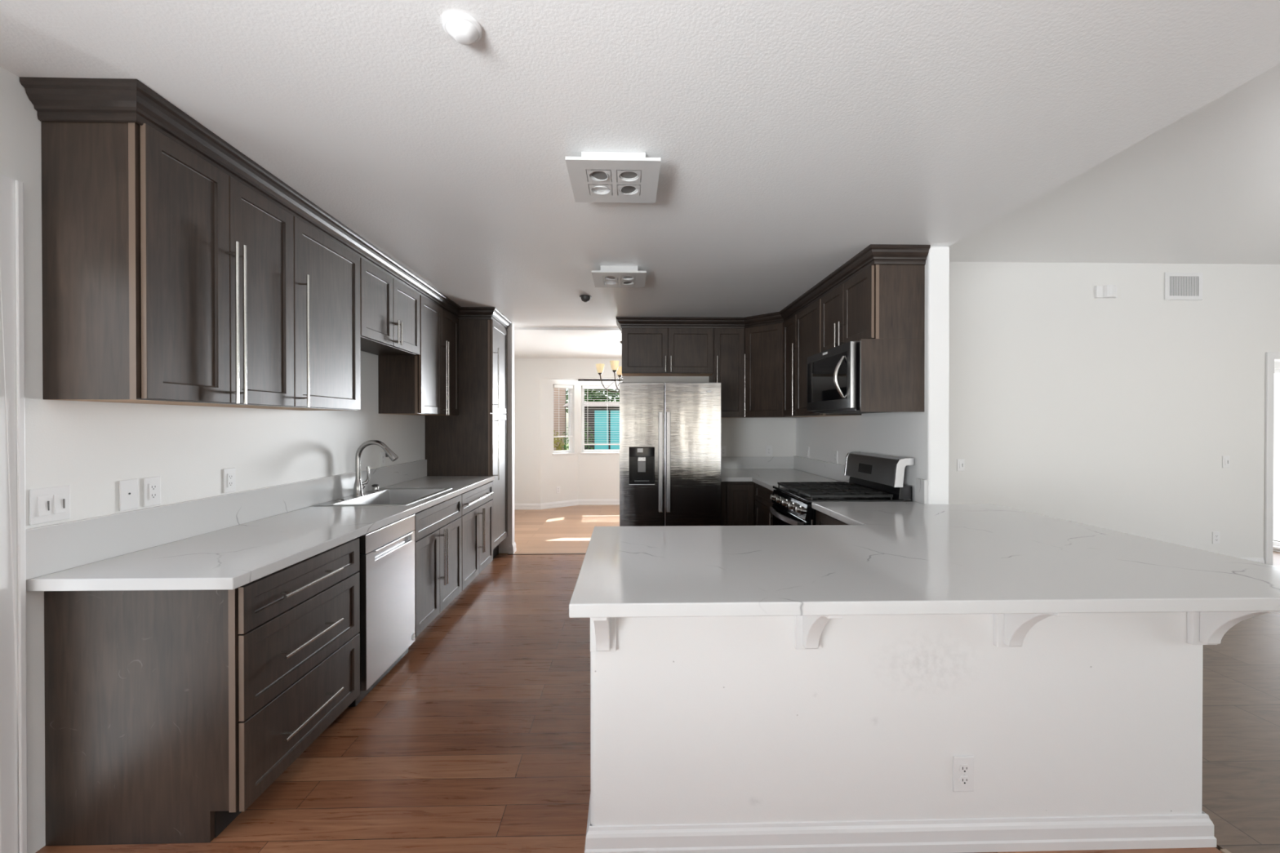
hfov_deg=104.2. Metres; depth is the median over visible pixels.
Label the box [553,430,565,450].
shrub
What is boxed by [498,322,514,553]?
wall
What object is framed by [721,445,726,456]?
wall outlet
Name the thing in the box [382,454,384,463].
socket
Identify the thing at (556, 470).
wall
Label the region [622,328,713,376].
upper cabinet
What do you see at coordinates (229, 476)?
socket
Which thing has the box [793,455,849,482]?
backsplash
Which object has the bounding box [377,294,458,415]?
upper cabinet
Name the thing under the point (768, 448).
wall outlet
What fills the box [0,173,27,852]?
door frame
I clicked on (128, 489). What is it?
phone jack plate
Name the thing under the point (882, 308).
upper cabinet
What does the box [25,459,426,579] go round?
backsplash
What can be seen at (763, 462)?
backsplash
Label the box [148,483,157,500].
socket
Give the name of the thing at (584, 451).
window
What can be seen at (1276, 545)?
window
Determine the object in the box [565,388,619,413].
leafy tree
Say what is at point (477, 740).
floor
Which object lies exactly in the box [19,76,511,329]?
crown molding
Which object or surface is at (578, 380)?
ceiling
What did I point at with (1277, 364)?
wall
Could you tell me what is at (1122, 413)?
wall
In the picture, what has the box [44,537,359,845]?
base cabinet
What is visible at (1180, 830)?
baseboard
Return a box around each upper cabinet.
[41,120,293,407]
[240,216,360,410]
[360,257,420,355]
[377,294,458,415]
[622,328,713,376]
[709,328,744,417]
[740,323,799,417]
[782,298,861,417]
[820,264,924,412]
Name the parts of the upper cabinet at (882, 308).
door, handle, handle, door, panel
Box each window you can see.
[552,388,575,455]
[580,386,619,453]
[1272,368,1279,550]
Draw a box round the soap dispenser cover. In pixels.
[335,498,344,501]
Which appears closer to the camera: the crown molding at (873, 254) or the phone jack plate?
the phone jack plate
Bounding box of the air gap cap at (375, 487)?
[371,484,379,492]
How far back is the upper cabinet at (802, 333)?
4.51 m
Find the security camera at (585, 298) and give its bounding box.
[579,294,591,302]
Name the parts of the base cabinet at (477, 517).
door, drawer, handle, handle, handle, door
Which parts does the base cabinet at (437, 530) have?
door, drawer, handle, handle, door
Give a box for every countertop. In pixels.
[26,475,494,591]
[568,501,1279,617]
[721,468,839,491]
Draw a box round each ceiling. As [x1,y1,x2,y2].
[0,0,1279,358]
[550,378,622,381]
[949,63,1279,264]
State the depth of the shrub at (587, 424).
12.54 m
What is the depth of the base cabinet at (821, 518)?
3.06 m
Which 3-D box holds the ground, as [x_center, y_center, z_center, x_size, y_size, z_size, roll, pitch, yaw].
[-0.600,1.519,24.491,28.000,0.150,31.020,0,0,-1]
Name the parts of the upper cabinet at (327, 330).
handle, door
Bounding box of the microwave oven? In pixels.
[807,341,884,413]
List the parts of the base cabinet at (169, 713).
panel, drawer, drawer, drawer, handle, handle, handle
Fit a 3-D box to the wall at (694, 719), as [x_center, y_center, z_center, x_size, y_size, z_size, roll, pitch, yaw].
[0.857,0.968,2.382,2.077,0.874,1.449,0,0,-1]
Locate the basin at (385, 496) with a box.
[333,488,444,504]
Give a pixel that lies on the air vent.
(1177, 286)
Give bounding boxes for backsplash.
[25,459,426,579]
[721,456,794,469]
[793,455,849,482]
[915,478,927,503]
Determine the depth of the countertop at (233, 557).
1.99 m
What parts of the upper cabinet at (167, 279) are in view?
door, handle, handle, door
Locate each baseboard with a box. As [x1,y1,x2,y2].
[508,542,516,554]
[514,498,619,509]
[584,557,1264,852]
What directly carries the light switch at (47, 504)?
attached to the wall at (89, 447)
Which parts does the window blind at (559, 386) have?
rail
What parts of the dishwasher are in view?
handle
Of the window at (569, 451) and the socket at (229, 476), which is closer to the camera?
the socket at (229, 476)
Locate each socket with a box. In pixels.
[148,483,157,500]
[226,473,233,487]
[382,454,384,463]
[959,764,969,773]
[959,776,969,785]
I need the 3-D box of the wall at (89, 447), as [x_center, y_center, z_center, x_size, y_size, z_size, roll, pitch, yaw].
[-2.028,0.149,0.161,0.133,2.533,16.420,0,0,-1]
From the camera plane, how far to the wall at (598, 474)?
8.73 m
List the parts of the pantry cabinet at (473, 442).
handle, handle, door, door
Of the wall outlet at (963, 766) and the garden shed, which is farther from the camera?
the garden shed
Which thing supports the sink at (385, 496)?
in the countertop at (233, 557)
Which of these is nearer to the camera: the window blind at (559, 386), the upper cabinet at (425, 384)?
the upper cabinet at (425, 384)
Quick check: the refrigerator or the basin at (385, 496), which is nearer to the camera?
the basin at (385, 496)
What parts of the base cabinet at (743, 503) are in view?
door, door, drawer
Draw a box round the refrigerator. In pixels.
[619,382,721,526]
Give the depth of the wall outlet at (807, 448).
5.20 m
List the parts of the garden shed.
door, door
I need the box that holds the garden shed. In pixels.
[564,401,619,449]
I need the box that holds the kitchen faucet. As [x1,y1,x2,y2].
[352,440,398,496]
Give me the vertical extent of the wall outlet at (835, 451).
0.118 m
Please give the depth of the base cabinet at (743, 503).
4.76 m
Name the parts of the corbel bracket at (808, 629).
plate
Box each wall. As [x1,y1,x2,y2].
[0,66,425,852]
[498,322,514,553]
[514,358,622,503]
[540,378,577,503]
[553,387,565,450]
[577,379,622,499]
[590,612,1203,826]
[622,376,795,457]
[795,246,949,504]
[948,262,1279,559]
[1272,361,1279,552]
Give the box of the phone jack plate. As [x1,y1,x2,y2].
[119,478,137,511]
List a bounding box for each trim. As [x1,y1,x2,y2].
[507,553,585,555]
[1220,848,1231,852]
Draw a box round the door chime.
[1094,284,1116,297]
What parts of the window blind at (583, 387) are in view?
rail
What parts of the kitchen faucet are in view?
lever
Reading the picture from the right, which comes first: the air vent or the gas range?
the air vent
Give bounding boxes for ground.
[565,443,1279,515]
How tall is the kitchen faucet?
0.388 m
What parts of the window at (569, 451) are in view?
sill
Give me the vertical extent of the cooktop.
0.020 m
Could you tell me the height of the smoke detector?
0.036 m
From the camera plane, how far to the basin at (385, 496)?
3.81 m
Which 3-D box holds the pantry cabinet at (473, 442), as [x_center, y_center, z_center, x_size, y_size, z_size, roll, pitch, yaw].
[-1.732,0.166,5.126,0.699,2.450,0.612,0,0,-1]
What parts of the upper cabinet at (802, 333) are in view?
door, handle, door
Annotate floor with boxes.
[35,505,1279,852]
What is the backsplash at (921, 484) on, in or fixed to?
attached to the wall at (923, 437)
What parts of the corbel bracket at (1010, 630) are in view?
plate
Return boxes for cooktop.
[773,485,905,502]
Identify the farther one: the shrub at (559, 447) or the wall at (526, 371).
the shrub at (559, 447)
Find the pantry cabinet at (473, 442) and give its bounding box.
[425,319,507,559]
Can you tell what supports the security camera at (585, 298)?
attached to the ceiling at (792, 139)
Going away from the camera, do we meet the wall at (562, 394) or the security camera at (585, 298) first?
the security camera at (585, 298)
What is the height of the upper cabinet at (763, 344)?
0.962 m
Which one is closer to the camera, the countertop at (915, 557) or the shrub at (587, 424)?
the countertop at (915, 557)
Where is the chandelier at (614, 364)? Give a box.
[595,341,622,392]
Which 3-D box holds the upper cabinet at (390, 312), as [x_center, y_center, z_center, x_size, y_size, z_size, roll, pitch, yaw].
[-1.852,-0.803,3.475,0.379,0.495,0.873,0,0,-1]
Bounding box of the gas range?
[769,451,914,525]
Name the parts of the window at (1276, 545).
sill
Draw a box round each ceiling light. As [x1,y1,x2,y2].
[564,151,661,203]
[591,265,646,287]
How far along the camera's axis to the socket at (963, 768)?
1.66 m
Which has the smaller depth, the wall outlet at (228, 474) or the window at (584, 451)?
the wall outlet at (228, 474)
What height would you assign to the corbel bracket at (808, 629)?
0.194 m
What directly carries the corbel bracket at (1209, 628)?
attached to the wall at (694, 719)
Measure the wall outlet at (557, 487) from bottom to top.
0.118 m
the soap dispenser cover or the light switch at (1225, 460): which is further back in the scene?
the light switch at (1225, 460)
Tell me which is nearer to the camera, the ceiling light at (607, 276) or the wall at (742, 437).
the ceiling light at (607, 276)
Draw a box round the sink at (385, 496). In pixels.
[313,488,452,506]
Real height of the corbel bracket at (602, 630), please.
0.194 m
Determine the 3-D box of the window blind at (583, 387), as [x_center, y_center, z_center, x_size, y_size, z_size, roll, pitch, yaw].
[-0.050,-0.195,8.768,1.915,1.039,0.045,0,0,-1]
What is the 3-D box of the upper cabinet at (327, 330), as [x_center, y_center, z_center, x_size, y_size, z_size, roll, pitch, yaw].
[-1.834,-0.571,2.736,0.379,0.951,0.604,0,0,-1]
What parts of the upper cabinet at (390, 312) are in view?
door, handle, handle, door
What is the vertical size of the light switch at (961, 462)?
0.118 m
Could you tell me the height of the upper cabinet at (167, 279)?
0.951 m
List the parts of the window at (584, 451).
sill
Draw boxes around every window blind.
[553,384,573,437]
[582,386,619,444]
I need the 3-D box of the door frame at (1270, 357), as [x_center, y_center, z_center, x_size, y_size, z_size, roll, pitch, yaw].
[6.647,0.330,4.907,1.010,2.124,0.018,0,0,-1]
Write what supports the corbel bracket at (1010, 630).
attached to the wall at (694, 719)
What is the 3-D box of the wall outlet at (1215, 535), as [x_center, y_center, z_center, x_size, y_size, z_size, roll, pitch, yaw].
[5.652,1.092,4.891,0.072,0.118,0.009,0,0,-1]
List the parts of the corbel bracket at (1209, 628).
plate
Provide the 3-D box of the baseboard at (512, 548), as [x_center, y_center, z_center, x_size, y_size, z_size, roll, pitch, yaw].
[-1.408,1.339,5.503,0.055,0.100,0.142,0,0,-1]
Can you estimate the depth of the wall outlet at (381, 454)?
3.96 m
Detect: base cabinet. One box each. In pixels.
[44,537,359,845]
[413,494,462,638]
[460,481,493,591]
[721,481,773,525]
[811,510,848,525]
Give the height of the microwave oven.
0.453 m
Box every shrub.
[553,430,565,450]
[561,421,594,450]
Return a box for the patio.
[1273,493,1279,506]
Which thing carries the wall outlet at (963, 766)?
attached to the wall at (694, 719)
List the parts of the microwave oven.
door, handle, trim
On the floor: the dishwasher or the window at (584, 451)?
the dishwasher
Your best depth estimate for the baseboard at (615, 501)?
8.56 m
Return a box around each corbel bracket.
[590,617,616,651]
[794,615,843,649]
[993,613,1072,647]
[1186,611,1279,644]
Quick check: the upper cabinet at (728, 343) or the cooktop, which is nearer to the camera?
the cooktop
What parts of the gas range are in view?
knob, knob, knob, handle, oven door, knob, control panel, knob, panel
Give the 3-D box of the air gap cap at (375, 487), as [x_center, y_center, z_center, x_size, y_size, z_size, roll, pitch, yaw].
[-1.959,0.454,3.690,0.056,0.052,0.056,0,0,-1]
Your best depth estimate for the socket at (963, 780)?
1.66 m
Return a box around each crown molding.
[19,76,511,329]
[616,244,930,333]
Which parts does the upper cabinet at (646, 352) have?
door, handle, door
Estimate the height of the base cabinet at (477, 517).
0.873 m
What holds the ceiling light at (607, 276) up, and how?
attached to the ceiling at (792, 139)
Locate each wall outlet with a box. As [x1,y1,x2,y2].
[142,475,160,506]
[222,467,235,493]
[379,451,384,466]
[556,486,559,493]
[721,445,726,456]
[765,445,772,456]
[806,446,808,457]
[834,450,837,463]
[952,755,974,791]
[1212,532,1219,543]
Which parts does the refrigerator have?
freezer door, dispenser spout, dispenser lever, dispenser panel, handle, handle, fridge door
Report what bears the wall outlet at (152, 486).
attached to the wall at (89, 447)
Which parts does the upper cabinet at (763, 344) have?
handle, door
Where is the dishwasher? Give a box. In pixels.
[348,514,414,706]
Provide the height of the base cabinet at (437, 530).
0.873 m
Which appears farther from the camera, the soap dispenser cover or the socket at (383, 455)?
the socket at (383, 455)
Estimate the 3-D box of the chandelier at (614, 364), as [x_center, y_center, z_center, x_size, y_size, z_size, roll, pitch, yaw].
[-0.223,-0.751,6.602,0.732,0.740,0.745,0,0,-1]
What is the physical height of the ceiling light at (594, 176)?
0.072 m
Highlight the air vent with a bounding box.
[1164,271,1202,300]
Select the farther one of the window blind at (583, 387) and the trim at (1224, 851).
the window blind at (583, 387)
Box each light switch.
[29,484,70,525]
[957,458,964,471]
[1222,456,1229,467]
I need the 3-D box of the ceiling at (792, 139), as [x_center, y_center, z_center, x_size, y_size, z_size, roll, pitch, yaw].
[0.599,-1.412,0.233,5.390,0.645,16.450,0,0,-1]
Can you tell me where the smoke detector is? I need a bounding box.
[442,11,481,44]
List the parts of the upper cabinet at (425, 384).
door, handle, handle, door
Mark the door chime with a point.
(1107, 291)
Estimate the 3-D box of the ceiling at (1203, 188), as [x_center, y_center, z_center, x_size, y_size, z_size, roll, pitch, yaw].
[5.098,-1.643,-1.509,6.080,0.165,12.750,0,0,-1]
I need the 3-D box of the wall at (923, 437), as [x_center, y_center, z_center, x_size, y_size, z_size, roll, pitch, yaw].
[1.846,0.129,4.367,0.135,2.533,2.480,0,0,-1]
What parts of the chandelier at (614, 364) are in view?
lamp shade, arm, lamp shade, arm, lamp shade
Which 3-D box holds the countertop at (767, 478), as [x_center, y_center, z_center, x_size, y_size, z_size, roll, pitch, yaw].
[1.247,0.499,4.795,1.038,0.040,1.596,0,0,-1]
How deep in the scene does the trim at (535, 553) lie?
5.43 m

